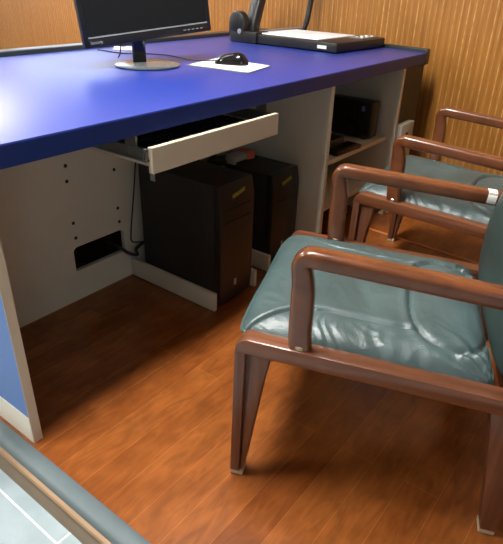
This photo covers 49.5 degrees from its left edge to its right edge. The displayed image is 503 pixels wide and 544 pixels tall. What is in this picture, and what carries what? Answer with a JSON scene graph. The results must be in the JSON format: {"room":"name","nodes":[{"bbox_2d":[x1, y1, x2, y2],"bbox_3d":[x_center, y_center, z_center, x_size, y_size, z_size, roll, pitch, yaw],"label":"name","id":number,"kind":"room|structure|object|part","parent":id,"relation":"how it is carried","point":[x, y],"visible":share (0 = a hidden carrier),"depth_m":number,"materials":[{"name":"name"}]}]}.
{"room":"office","nodes":[
{"label":"office","id":0,"kind":"room"},
{"bbox_2d":[0,469,81,543],"bbox_3d":[-2.873,0.555,1.183,9.800,0.050,3.150,21,34,32],"label":"floor","id":1,"kind":"structure","parent":0,"point":[23,520],"depth_m":1.24,"materials":[{"name":"grey tile"}]},
{"bbox_2d":[0,205,502,543],"bbox_3d":[-0.929,-0.649,3.394,9.800,0.050,3.178,21,34,32],"label":"floor","id":2,"kind":"structure","parent":0,"point":[132,378],"depth_m":1.43,"materials":[{"name":"laminate"}]},
{"bbox_2d":[0,447,111,543],"bbox_3d":[-1.917,-0.065,2.254,9.800,0.012,0.056,21,34,32],"label":"trim","id":3,"kind":"structure","parent":2,"relation":"attached to","point":[16,464],"depth_m":1.25,"materials":[{"name":"beige wood"}]},
{"bbox_2d":[0,420,150,543],"bbox_3d":[-1.913,-0.081,2.251,9.800,0.018,0.045,21,34,32],"label":"trim","id":4,"kind":"structure","parent":2,"relation":"attached to","point":[108,524],"depth_m":1.25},
{"bbox_2d":[132,258,256,311],"bbox_3d":[-0.224,0.002,2.108,0.425,0.073,0.245,21,34,32],"label":"stand","id":5,"kind":"object","parent":2,"relation":"on","point":[197,294],"visible":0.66,"depth_m":2.01,"materials":[{"name":"grey plastic"}]},
{"bbox_2d":[138,160,253,304],"bbox_3d":[-0.199,-0.161,1.976,0.386,0.438,0.177,21,34,32],"label":"computer tower","id":6,"kind":"object","parent":5,"relation":"on","point":[197,216],"visible":0.83,"depth_m":1.88,"materials":[{"name":"black paint"}]},
{"bbox_3d":[-0.061,-0.108,1.885,0.036,0.438,0.176,21,34,32],"label":"panel","id":7,"kind":"part","parent":6,"relation":"part of","materials":[{"name":"black plastic"}]},
{"bbox_2d":[206,154,216,162],"bbox_3d":[-0.179,-0.342,2.291,0.031,0.486,0.187,19,33,29],"label":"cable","id":8,"kind":"object","parent":2,"relation":"on","point":[215,155],"visible":0.07,"depth_m":2.23,"materials":[{"name":"black plastic"}]},
{"bbox_2d":[0,28,429,442],"bbox_3d":[-0.243,-0.531,2.359,1.199,0.768,2.472,21,34,32],"label":"desk","id":9,"kind":"object","parent":2,"relation":"on","point":[67,177],"visible":0.86,"depth_m":1.81,"materials":[{"name":"blue laminate"}]},
{"bbox_3d":[-0.508,-0.279,1.953,0.018,0.700,1.328,21,34,32],"label":"modesty panel","id":10,"kind":"part","parent":9,"relation":"part of","materials":[{"name":"grey plastic"}]},
{"bbox_2d":[113,46,131,49],"bbox_3d":[-0.551,-0.989,2.405,0.110,0.011,0.070,-2,29,-6],"label":"paper slip","id":11,"kind":"object","parent":9,"relation":"on","point":[115,47],"visible":0.62,"depth_m":2.38,"materials":[{"name":"white paper"}]},
{"bbox_2d":[104,239,143,256],"bbox_3d":[-0.468,-0.095,2.079,0.174,0.055,0.081,-9,30,-19],"label":"power cable","id":12,"kind":"object","parent":9,"relation":"attached to","point":[139,245],"visible":0.86,"depth_m":2.06,"materials":[{"name":"black plastic"}]},
{"bbox_2d":[130,162,143,242],"bbox_3d":[-0.397,-0.308,1.957,0.054,0.472,0.111,21,34,32],"label":"cable","id":13,"kind":"object","parent":9,"relation":"hanging from","point":[135,162],"visible":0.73,"depth_m":1.98,"materials":[{"name":"black plastic"}]},
{"bbox_2d":[73,0,210,70],"bbox_3d":[-0.370,-0.943,1.897,0.236,0.426,0.506,21,34,32],"label":"monitor","id":14,"kind":"object","parent":9,"relation":"on","point":[101,23],"visible":1,"depth_m":1.91,"materials":[{"name":"black plastic"}]},
{"bbox_2d":[118,114,246,148],"bbox_3d":[-0.180,-0.416,1.619,0.150,0.024,0.430,21,34,32],"label":"keyboard","id":15,"kind":"object","parent":9,"relation":"on","point":[154,138],"visible":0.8,"depth_m":1.59,"materials":[{"name":"black plastic"}]},
{"bbox_2d":[89,103,278,173],"bbox_3d":[-0.249,-0.455,1.659,0.424,0.098,0.565,21,34,32],"label":"keyboard tray","id":16,"kind":"object","parent":9,"relation":"on","point":[261,124],"depth_m":1.49,"materials":[{"name":"white wood"}]},
{"bbox_2d":[187,58,270,73],"bbox_3d":[-0.080,-0.776,2.047,0.324,0.005,0.234,21,34,32],"label":"mouse pad","id":17,"kind":"object","parent":9,"relation":"on","point":[252,67],"visible":0.76,"depth_m":2.00,"materials":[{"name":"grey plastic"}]},
{"bbox_2d":[97,49,248,65],"bbox_3d":[-0.335,-0.886,2.191,0.749,0.047,0.084,18,32,27],"label":"mouse","id":18,"kind":"object","parent":17,"relation":"on","point":[235,58],"visible":0.98,"depth_m":2.03,"materials":[{"name":"black plastic"}]},
{"bbox_3d":[-0.135,-0.540,2.451,1.078,0.700,0.020,21,34,32],"label":"divider panel","id":19,"kind":"part","parent":9,"relation":"part of","materials":[{"name":"grey plastic"}]},
{"bbox_2d":[229,0,384,52],"bbox_3d":[0.291,-1.368,2.666,0.657,0.470,0.486,24,36,35],"label":"camera","id":20,"kind":"object","parent":9,"relation":"on","point":[244,28],"visible":1,"depth_m":2.69,"materials":[{"name":"black plastic"}]},
{"bbox_3d":[0.040,-1.406,2.729,0.072,0.385,0.158,24,36,35],"label":"camera arm","id":21,"kind":"part","parent":20,"relation":"part of","materials":[{"name":"black plastic"}]},
{"bbox_3d":[0.319,-1.472,2.897,0.076,0.372,0.071,24,36,35],"label":"lamp arm","id":22,"kind":"part","parent":20,"relation":"part of","materials":[{"name":"black plastic"}]},
{"bbox_3d":[0.552,-1.152,2.676,0.075,0.005,0.150,24,36,35],"label":"control panel","id":23,"kind":"part","parent":20,"relation":"part of","materials":[{"name":"grey plastic"}]},
{"bbox_2d":[329,134,360,155],"bbox_3d":[0.347,-0.568,2.394,0.200,0.045,0.190,24,36,35],"label":"flat box","id":24,"kind":"object","parent":9,"relation":"on","point":[338,146],"visible":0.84,"depth_m":2.36,"materials":[{"name":"black plastic"}]},
{"bbox_2d":[324,165,366,206],"bbox_3d":[0.158,-0.467,2.687,0.738,0.018,0.615,21,34,32],"label":"shelf","id":25,"kind":"object","parent":9,"relation":"attached to","point":[354,186],"depth_m":2.57,"materials":[{"name":"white wood"}]},
{"bbox_2d":[331,94,379,138],"bbox_3d":[0.424,-0.748,2.596,0.360,0.172,0.070,21,34,32],"label":"electronic box","id":26,"kind":"object","parent":9,"relation":"on","point":[357,116],"visible":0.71,"depth_m":2.52,"materials":[{"name":"black plastic"}]},
{"bbox_3d":[0.376,-0.753,2.593,0.275,0.154,0.010,21,34,32],"label":"glass","id":27,"kind":"part","parent":26,"relation":"part of","materials":[{"name":"black plastic"}]},
{"bbox_2d":[328,131,384,160],"bbox_3d":[0.163,-0.644,2.590,0.738,0.018,0.615,21,34,32],"label":"shelf","id":28,"kind":"object","parent":9,"relation":"attached to","point":[380,135],"depth_m":2.53,"materials":[{"name":"white wood"}]},
{"bbox_3d":[0.253,-0.771,2.898,1.078,0.700,0.020,21,34,32],"label":"panel","id":29,"kind":"part","parent":9,"relation":"part of","materials":[{"name":"grey plastic"}]},
{"bbox_3d":[0.342,-0.814,2.987,1.038,0.694,0.238,21,34,32],"label":"panel","id":30,"kind":"part","parent":9,"relation":"part of","materials":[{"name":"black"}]},
{"bbox_2d":[251,249,271,270],"bbox_3d":[-0.035,-0.135,2.368,0.425,0.073,0.215,21,34,32],"label":"stand","id":31,"kind":"object","parent":2,"relation":"on","point":[261,260],"visible":0.16,"depth_m":2.20,"materials":[{"name":"grey plastic"}]},
{"bbox_2d":[210,151,298,261],"bbox_3d":[0.007,-0.272,2.260,0.321,0.372,0.179,21,34,32],"label":"computer tower","id":32,"kind":"object","parent":31,"relation":"on","point":[275,182],"visible":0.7,"depth_m":2.14,"materials":[{"name":"black paint"}]},
{"bbox_2d":[225,148,254,164],"bbox_3d":[-0.045,-0.462,2.179,0.057,0.036,0.125,21,34,32],"label":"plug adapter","id":33,"kind":"object","parent":32,"relation":"on","point":[232,158],"visible":1,"depth_m":2.15,"materials":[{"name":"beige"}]},
{"bbox_3d":[0.120,-0.229,2.186,0.036,0.372,0.178,21,34,32],"label":"panel","id":34,"kind":"part","parent":32,"relation":"part of","materials":[{"name":"black plastic"}]},
{"bbox_2d":[230,163,502,534],"bbox_3d":[0.372,0.018,1.266,0.704,0.880,0.581,9,29,13],"label":"armchair","id":35,"kind":"object","parent":2,"relation":"on","point":[414,323],"visible":1,"depth_m":1.14,"materials":[{"name":"green leather"}]},
{"bbox_3d":[-0.001,0.312,1.225,0.085,0.351,0.044,9,29,13],"label":"leg","id":36,"kind":"part","parent":35,"relation":"part of","materials":[{"name":"brown wood"}]},
{"bbox_3d":[0.287,0.054,1.312,0.522,0.084,0.511,9,29,13],"label":"seat","id":37,"kind":"part","parent":35,"relation":"part of","materials":[{"name":"green leather"}]},
{"bbox_3d":[0.258,0.202,1.085,0.599,0.073,0.044,9,29,13],"label":"rail","id":38,"kind":"part","parent":35,"relation":"part of","materials":[{"name":"brown wood"}]},
{"bbox_3d":[0.401,-0.042,1.540,0.599,0.073,0.044,9,29,13],"label":"rail","id":39,"kind":"part","parent":35,"relation":"part of","materials":[{"name":"brown wood"}]},
{"bbox_3d":[0.325,0.089,1.004,0.520,0.225,0.044,9,29,13],"label":"armrest","id":40,"kind":"part","parent":35,"relation":"part of","materials":[{"name":"brown wood"}]},
{"bbox_3d":[0.468,-0.155,1.459,0.520,0.225,0.044,9,29,13],"label":"armrest","id":41,"kind":"part","parent":35,"relation":"part of","materials":[{"name":"brown wood"}]},
{"bbox_3d":[0.640,0.160,1.574,0.087,0.318,0.044,9,29,13],"label":"leg","id":42,"kind":"part","parent":35,"relation":"part of","materials":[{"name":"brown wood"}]},
{"bbox_3d":[0.497,0.404,1.118,0.087,0.318,0.044,9,29,13],"label":"leg","id":43,"kind":"part","parent":35,"relation":"part of","materials":[{"name":"brown wood"}]},
{"bbox_3d":[0.614,-0.110,1.122,0.168,0.505,0.500,9,29,13],"label":"backrest","id":44,"kind":"part","parent":35,"relation":"part of","materials":[{"name":"green leather"}]},
{"bbox_3d":[0.576,0.151,1.274,0.025,0.040,0.500,9,29,13],"label":"cross rail","id":45,"kind":"part","parent":35,"relation":"part of","materials":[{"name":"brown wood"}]},
{"bbox_2d":[384,120,414,213],"bbox_3d":[0.738,-0.524,2.732,0.036,0.448,0.145,21,34,32],"label":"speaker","id":46,"kind":"object","parent":2,"relation":"on","point":[406,127],"visible":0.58,"depth_m":2.62},
{"bbox_2d":[369,228,478,263],"bbox_3d":[0.862,-0.079,2.388,0.850,0.002,0.016,23,35,34],"label":"trim","id":47,"kind":"structure","parent":2,"relation":"on","point":[465,259],"depth_m":2.43,"materials":[{"name":"orange wood"}]},
{"bbox_2d":[348,107,502,241],"bbox_3d":[0.800,-0.337,1.941,0.704,0.880,0.580,17,32,26],"label":"armchair","id":48,"kind":"object","parent":2,"relation":"on","point":[467,217],"visible":0.73,"depth_m":1.85,"materials":[{"name":"brown wood"}]},
{"bbox_3d":[0.393,-0.094,1.993,0.085,0.351,0.044,17,32,26],"label":"leg","id":49,"kind":"part","parent":48,"relation":"part of","materials":[{"name":"brown wood"}]},
{"bbox_3d":[0.671,-0.307,2.399,0.085,0.351,0.044,17,32,26],"label":"leg","id":50,"kind":"part","parent":48,"relation":"part of","materials":[{"name":"brown wood"}]},
{"bbox_3d":[0.623,-0.174,1.794,0.599,0.073,0.044,17,32,26],"label":"rail","id":51,"kind":"part","parent":48,"relation":"part of","materials":[{"name":"brown wood"}]},
{"bbox_3d":[0.724,-0.311,2.006,0.522,0.084,0.511,17,32,26],"label":"seat","id":52,"kind":"part","parent":48,"relation":"part of","materials":[{"name":"green leather"}]},
{"bbox_3d":[0.683,-0.279,1.698,0.520,0.225,0.044,17,32,26],"label":"armrest","id":53,"kind":"part","parent":48,"relation":"part of","materials":[{"name":"brown wood"}]},
{"bbox_3d":[0.961,-0.492,2.104,0.520,0.225,0.044,17,32,26],"label":"armrest","id":54,"kind":"part","parent":48,"relation":"part of","materials":[{"name":"brown wood"}]},
{"bbox_2d":[0,0,502,174],"bbox_3d":[-0.333,-2.303,3.586,10.165,2.800,0.120,26,37,37],"label":"wall","id":55,"kind":"structure","parent":0,"point":[464,38],"depth_m":2.80,"materials":[{"name":"brown wood"}]}
]}

